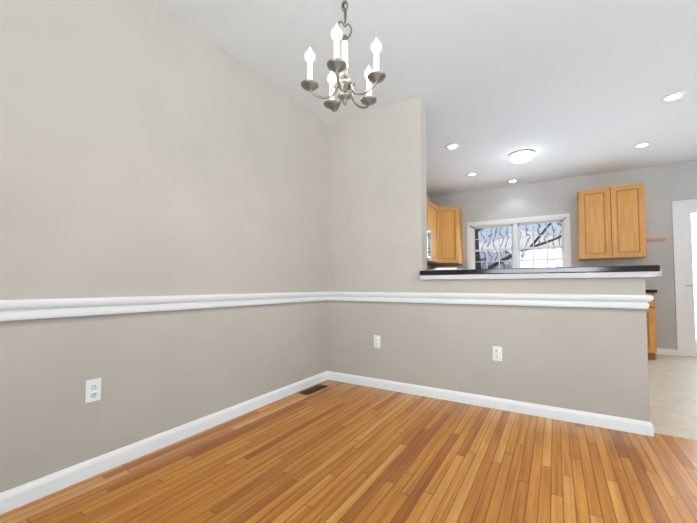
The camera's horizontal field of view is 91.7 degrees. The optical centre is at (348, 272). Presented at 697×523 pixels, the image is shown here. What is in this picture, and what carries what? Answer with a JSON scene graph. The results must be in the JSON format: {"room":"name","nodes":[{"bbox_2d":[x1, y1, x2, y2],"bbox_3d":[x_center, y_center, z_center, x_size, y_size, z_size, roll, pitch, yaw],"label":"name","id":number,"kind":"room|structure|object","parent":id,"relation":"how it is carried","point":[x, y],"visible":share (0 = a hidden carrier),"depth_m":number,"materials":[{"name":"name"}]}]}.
{"room":"dining room","nodes":[
{"label":"dining room","id":0,"kind":"room"},
{"bbox_2d":[0,0,430,492],"bbox_3d":[-0.811,-0.275,2.730,0.100,2.720,9.300,-1,-3,31],"label":"wall","id":1,"kind":"structure","parent":0,"point":[151,148],"depth_m":1.97,"materials":[{"name":"beige paint"}]},
{"bbox_2d":[85,378,100,402],"bbox_3d":[-1.321,0.612,1.752,0.008,0.115,0.070,-1,-3,31],"label":"outlet","id":2,"kind":"object","parent":1,"relation":"attached to","point":[92,390],"visible":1,"depth_m":1.75,"materials":[{"name":"white plastic"}]},
{"bbox_2d":[0,292,327,321],"bbox_3d":[-1.664,0.155,1.182,0.034,0.093,5.600,-1,-3,31],"label":"trim","id":3,"kind":"structure","parent":1,"relation":"attached to","point":[21,309],"depth_m":1.90,"materials":[{"name":"white wood"}]},
{"bbox_2d":[0,371,327,514],"bbox_3d":[-1.664,0.981,1.166,0.015,0.086,5.570,-1,-3,31],"label":"baseboard","id":4,"kind":"structure","parent":1,"relation":"attached to","point":[23,494],"depth_m":1.89,"materials":[{"name":"white wood"}]},
{"bbox_2d":[427,230,430,258],"bbox_3d":[0.967,-0.441,5.129,0.446,0.439,0.735,-1,-3,31],"label":"microwave","id":5,"kind":"object","parent":1,"relation":"attached to","point":[428,244],"visible":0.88,"depth_m":5.21,"materials":[{"name":"silver metal"}]},
{"bbox_2d":[427,200,438,262],"bbox_3d":[1.271,-0.666,5.738,0.338,0.990,0.594,-1,-3,31],"label":"upper cabinet","id":6,"kind":"object","parent":1,"relation":"attached to","point":[432,217],"visible":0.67,"depth_m":5.69,"materials":[{"name":"brown wood"}]},
{"bbox_2d":[427,206,462,264],"bbox_3d":[1.700,-0.653,6.179,0.617,1.000,0.620,-1,-3,31],"label":"upper cabinet","id":7,"kind":"object","parent":1,"relation":"attached to","point":[450,250],"visible":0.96,"depth_m":5.96,"materials":[{"name":"brown wood"}]},
{"bbox_2d":[0,380,696,522],"bbox_3d":[0.703,0.995,-0.317,5.800,0.060,5.760,-1,-3,31],"label":"floor","id":8,"kind":"structure","parent":0,"point":[337,452],"depth_m":1.77,"materials":[{"name":"brown wood"}]},
{"bbox_2d":[299,384,327,394],"bbox_3d":[-0.324,1.101,3.187,0.110,0.006,0.320,-1,-3,31],"label":"floor vent","id":9,"kind":"object","parent":8,"relation":"in","point":[313,389],"visible":1,"depth_m":3.17,"materials":[{"name":"brown metal"}]},
{"bbox_2d":[154,0,696,196],"bbox_3d":[1.623,-1.733,1.305,5.800,0.080,9.300,-1,-3,31],"label":"ceiling","id":10,"kind":"structure","parent":0,"point":[566,88],"depth_m":2.73,"materials":[{"name":"white paint"}]},
{"bbox_2d":[301,0,385,111],"bbox_3d":[-0.005,-1.232,1.605,0.386,0.896,0.396,-1,-3,31],"label":"chandelier","id":11,"kind":"object","parent":10,"relation":"hanging from","point":[336,64],"visible":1,"depth_m":1.57,"materials":[{"name":"pewter"},{"name":"white plastic"},{"name":"glass"}]},
{"bbox_2d":[445,144,459,149],"bbox_3d":[1.302,-1.571,4.236,0.180,0.010,0.180,-1,-3,31],"label":"recessed light","id":12,"kind":"object","parent":10,"relation":"in","point":[452,146],"visible":1,"depth_m":4.22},
{"bbox_2d":[466,172,477,175],"bbox_3d":[1.933,-1.529,5.291,0.180,0.010,0.180,-1,-3,31],"label":"recessed light","id":13,"kind":"object","parent":10,"relation":"in","point":[472,174],"visible":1,"depth_m":5.28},
{"bbox_2d":[507,179,518,182],"bbox_3d":[2.733,-1.516,5.623,0.180,0.010,0.180,-1,-3,31],"label":"recessed light","id":14,"kind":"object","parent":10,"relation":"in","point":[512,180],"visible":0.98,"depth_m":5.61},
{"bbox_2d":[509,149,534,162],"bbox_3d":[2.292,-1.514,4.474,0.308,0.104,0.308,-1,-3,31],"label":"flush-mount ceiling light","id":15,"kind":"object","parent":10,"relation":"attached to","point":[522,156],"visible":1,"depth_m":4.39,"materials":[{"name":"white glass"}]},
{"bbox_2d":[633,142,651,147],"bbox_3d":[3.641,-1.573,4.194,0.180,0.010,0.180,-1,-3,31],"label":"recessed light","id":16,"kind":"object","parent":10,"relation":"in","point":[642,145],"visible":1,"depth_m":4.19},
{"bbox_2d":[660,91,686,102],"bbox_3d":[3.000,-1.615,3.121,0.180,0.010,0.180,-1,-3,31],"label":"recessed light","id":17,"kind":"object","parent":10,"relation":"in","point":[675,96],"visible":0.98,"depth_m":3.11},
{"bbox_2d":[327,97,649,421],"bbox_3d":[0.914,-0.265,2.996,2.571,2.720,0.150,-1,-3,31],"label":"wall","id":18,"kind":"structure","parent":0,"point":[591,360],"depth_m":3.03,"materials":[{"name":"beige paint"}]},
{"bbox_2d":[374,335,379,347],"bbox_3d":[0.274,0.666,3.256,0.070,0.115,0.008,-1,-3,31],"label":"outlet","id":19,"kind":"object","parent":18,"relation":"attached to","point":[376,341],"visible":1,"depth_m":3.25,"materials":[{"name":"white plastic"}]},
{"bbox_2d":[328,292,653,308],"bbox_3d":[0.909,0.223,2.878,2.545,0.093,0.044,-1,-3,31],"label":"trim","id":20,"kind":"structure","parent":18,"relation":"attached to","point":[552,300],"depth_m":2.66,"materials":[{"name":"white wood"}]},
{"bbox_2d":[328,371,653,436],"bbox_3d":[0.891,1.048,2.862,2.556,0.086,0.015,-1,-3,31],"label":"baseboard","id":21,"kind":"structure","parent":18,"relation":"attached to","point":[569,415],"depth_m":2.64,"materials":[{"name":"white wood"}]},
{"bbox_2d":[492,346,501,360],"bbox_3d":[1.187,0.649,2.701,0.070,0.115,0.008,-1,-3,31],"label":"outlet","id":22,"kind":"object","parent":18,"relation":"attached to","point":[497,353],"visible":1,"depth_m":2.70,"materials":[{"name":"white plastic"}]},
{"bbox_2d":[420,271,658,279],"bbox_3d":[1.376,0.033,2.686,1.592,0.036,0.240,-1,-3,31],"label":"trim","id":23,"kind":"structure","parent":18,"relation":"on","point":[560,275],"depth_m":2.51,"materials":[{"name":"white wood"}]},
{"bbox_2d":[420,265,660,274],"bbox_3d":[1.380,-0.007,2.688,1.597,0.040,0.275,-1,-3,31],"label":"countertop","id":24,"kind":"structure","parent":23,"relation":"on","point":[634,268],"depth_m":2.47,"materials":[{"name":"black stone"}]},
{"bbox_2d":[433,267,462,269],"bbox_3d":[0.865,-0.028,3.000,0.293,0.026,0.147,-1,-3,27],"label":"papers","id":25,"kind":"object","parent":24,"relation":"on","point":[453,268],"visible":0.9,"depth_m":2.96,"materials":[{"name":"white paper"}]},
{"bbox_2d":[430,160,696,356],"bbox_3d":[4.015,-0.178,5.176,5.600,2.720,0.100,-1,-3,31],"label":"wall","id":26,"kind":"structure","parent":0,"point":[665,185],"depth_m":5.10,"materials":[{"name":"beige paint"}]},
{"bbox_2d":[467,213,570,268],"bbox_3d":[2.886,-0.397,5.841,1.630,1.070,0.148,-1,-3,31],"label":"window","id":27,"kind":"structure","parent":26,"relation":"in","point":[515,225],"depth_m":5.83,"materials":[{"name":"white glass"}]},
{"bbox_2d":[577,183,646,259],"bbox_3d":[3.875,-0.717,5.020,0.765,1.035,0.338,-1,-3,31],"label":"upper cabinet","id":28,"kind":"object","parent":26,"relation":"attached to","point":[611,222],"visible":1,"depth_m":4.87,"materials":[{"name":"brown wood"}]},
{"bbox_2d":[646,238,665,241],"bbox_3d":[4.419,-0.462,4.860,0.210,0.057,0.038,-1,-3,31],"label":"key rack","id":29,"kind":"object","parent":26,"relation":"attached to","point":[655,239],"visible":0.92,"depth_m":4.86,"materials":[{"name":"brown wood"}]},
{"bbox_2d":[656,348,677,355],"bbox_3d":[4.451,1.125,4.792,0.310,0.086,0.015,-1,-3,31],"label":"baseboard","id":30,"kind":"structure","parent":26,"relation":"attached to","point":[660,351],"depth_m":4.76,"materials":[{"name":"white wood"}]},
{"bbox_2d":[672,199,696,356],"bbox_3d":[4.995,0.070,4.476,0.990,2.170,0.058,-1,-3,31],"label":"door","id":31,"kind":"structure","parent":26,"relation":"attached to","point":[684,218],"depth_m":4.69,"materials":[{"name":"white wood"}]},
{"bbox_2d":[648,354,696,439],"bbox_3d":[3.121,1.153,3.652,5.800,0.059,3.540,-1,-3,31],"label":"floor","id":32,"kind":"structure","parent":0,"point":[673,394],"depth_m":3.02,"materials":[{"name":"beige tile"}]},
{"bbox_2d":[646,293,656,359],"bbox_3d":[3.872,0.726,4.780,0.610,0.883,0.653,-1,-3,31],"label":"base cabinet","id":33,"kind":"object","parent":32,"relation":"on","point":[651,331],"visible":0.1,"depth_m":4.40,"materials":[{"name":"brown wood"}]},
{"bbox_3d":[2.526,0.758,5.602,1.335,0.883,0.648,-1,-3,31],"label":"base cabinet","id":34,"kind":"object","parent":32,"relation":"on","visible":0},
{"bbox_2d":[645,289,656,292],"bbox_3d":[2.794,0.289,5.466,3.186,0.040,0.634,-1,-3,31],"label":"countertop","id":35,"kind":"structure","parent":34,"relation":"on","point":[650,291],"depth_m":4.40,"materials":[{"name":"black stone"}]},
{"label":"outside","id":36,"kind":"structure","parent":0,"visible":0},
{"bbox_2d":[475,223,561,268],"bbox_3d":[3.547,-1.370,9.548,6.987,9.442,3.040,-1,-3,31],"label":"tree","id":37,"kind":"object","parent":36,"point":[491,266],"depth_m":9.03,"materials":[{"name":"brown plant"}]},
{"bbox_2d":[478,222,561,268],"bbox_3d":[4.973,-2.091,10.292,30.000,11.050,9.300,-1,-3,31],"label":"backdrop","id":38,"kind":"structure","parent":36,"point":[491,256],"depth_m":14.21,"materials":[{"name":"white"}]}
]}

